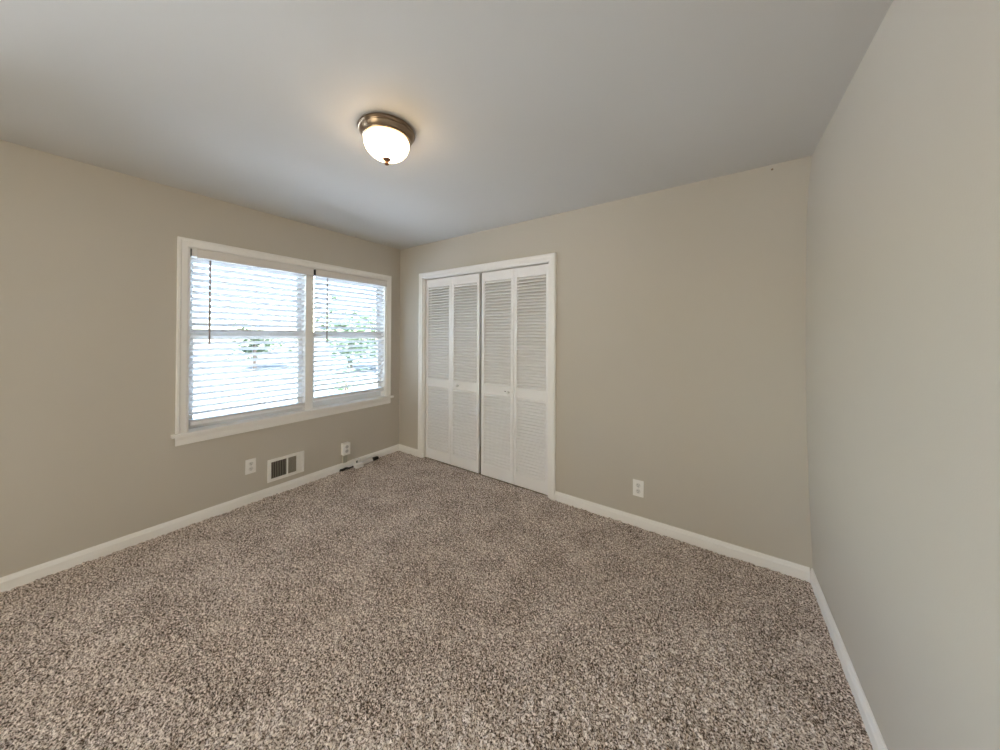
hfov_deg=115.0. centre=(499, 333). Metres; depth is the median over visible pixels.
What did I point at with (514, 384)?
door
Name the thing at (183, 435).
trim
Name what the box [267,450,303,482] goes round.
air vent
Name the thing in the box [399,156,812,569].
wall
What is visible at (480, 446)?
floor
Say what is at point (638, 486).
wall outlet
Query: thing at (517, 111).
ceiling
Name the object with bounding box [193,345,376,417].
ground
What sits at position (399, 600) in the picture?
carpet
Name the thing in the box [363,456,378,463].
lead
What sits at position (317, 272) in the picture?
window blind
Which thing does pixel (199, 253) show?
window blind
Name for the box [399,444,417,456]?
baseboard
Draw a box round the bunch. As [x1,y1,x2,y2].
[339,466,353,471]
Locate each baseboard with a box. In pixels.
[0,444,398,591]
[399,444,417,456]
[555,491,809,582]
[810,568,887,749]
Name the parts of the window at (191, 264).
sash, sash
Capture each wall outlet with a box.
[245,458,255,474]
[633,479,643,497]
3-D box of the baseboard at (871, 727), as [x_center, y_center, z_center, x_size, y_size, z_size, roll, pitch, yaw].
[0.397,1.361,-0.205,0.014,0.089,4.900,0,0,34]
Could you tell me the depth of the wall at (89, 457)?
2.01 m
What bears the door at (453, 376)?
in the wall at (681, 310)
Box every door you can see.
[426,273,480,472]
[481,264,548,494]
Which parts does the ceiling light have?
lamp shade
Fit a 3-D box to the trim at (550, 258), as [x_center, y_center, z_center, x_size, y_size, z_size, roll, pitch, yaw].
[-0.200,0.358,3.238,1.709,2.110,0.140,0,0,34]
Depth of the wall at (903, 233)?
0.87 m
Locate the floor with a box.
[425,446,547,495]
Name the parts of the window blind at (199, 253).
ladder cord, rail, ladder cord, ladder cord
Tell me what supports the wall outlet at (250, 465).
attached to the wall at (89, 457)
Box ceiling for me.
[0,0,892,249]
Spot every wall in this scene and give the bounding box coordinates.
[0,140,399,577]
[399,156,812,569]
[432,274,545,445]
[806,0,999,749]
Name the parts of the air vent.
fin panel, fin panel, fin panel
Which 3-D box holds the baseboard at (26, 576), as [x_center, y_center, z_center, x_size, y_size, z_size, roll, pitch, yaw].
[-2.603,1.361,1.842,0.014,0.089,4.900,0,0,34]
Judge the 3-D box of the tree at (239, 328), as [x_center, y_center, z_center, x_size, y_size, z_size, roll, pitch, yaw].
[-14.010,0.624,19.117,4.150,2.794,3.265,0,0,-30]
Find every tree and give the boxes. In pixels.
[219,321,296,367]
[313,297,376,366]
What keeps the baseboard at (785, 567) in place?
attached to the wall at (681, 310)
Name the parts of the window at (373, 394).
sash, sash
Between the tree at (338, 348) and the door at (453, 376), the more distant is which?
the tree at (338, 348)
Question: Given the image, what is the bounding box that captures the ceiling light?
[357,112,414,165]
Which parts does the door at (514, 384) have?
louver panel, panel, louver panel, panel, louver panel, louver panel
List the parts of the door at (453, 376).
louver panel, louver panel, panel, louver panel, louver panel, panel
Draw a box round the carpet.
[0,451,872,749]
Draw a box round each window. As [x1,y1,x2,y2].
[189,257,302,428]
[313,276,380,406]
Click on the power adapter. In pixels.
(357, 462)
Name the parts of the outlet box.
plate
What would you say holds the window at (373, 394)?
in the wall at (89, 457)
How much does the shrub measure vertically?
1.296 m
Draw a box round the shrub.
[314,361,372,392]
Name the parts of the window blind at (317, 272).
rail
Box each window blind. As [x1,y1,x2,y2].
[189,249,313,425]
[313,269,386,401]
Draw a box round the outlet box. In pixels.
[341,441,349,462]
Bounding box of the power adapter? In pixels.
[353,458,363,468]
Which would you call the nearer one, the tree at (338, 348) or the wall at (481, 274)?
the wall at (481, 274)
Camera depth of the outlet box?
3.27 m
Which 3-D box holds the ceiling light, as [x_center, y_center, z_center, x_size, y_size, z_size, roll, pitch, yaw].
[-0.577,-0.948,1.623,0.277,0.179,0.277,0,0,34]
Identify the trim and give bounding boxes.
[171,236,393,445]
[418,252,555,500]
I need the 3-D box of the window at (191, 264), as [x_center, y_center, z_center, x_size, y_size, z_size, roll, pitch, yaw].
[-2.136,0.046,2.725,0.058,1.342,0.804,0,0,34]

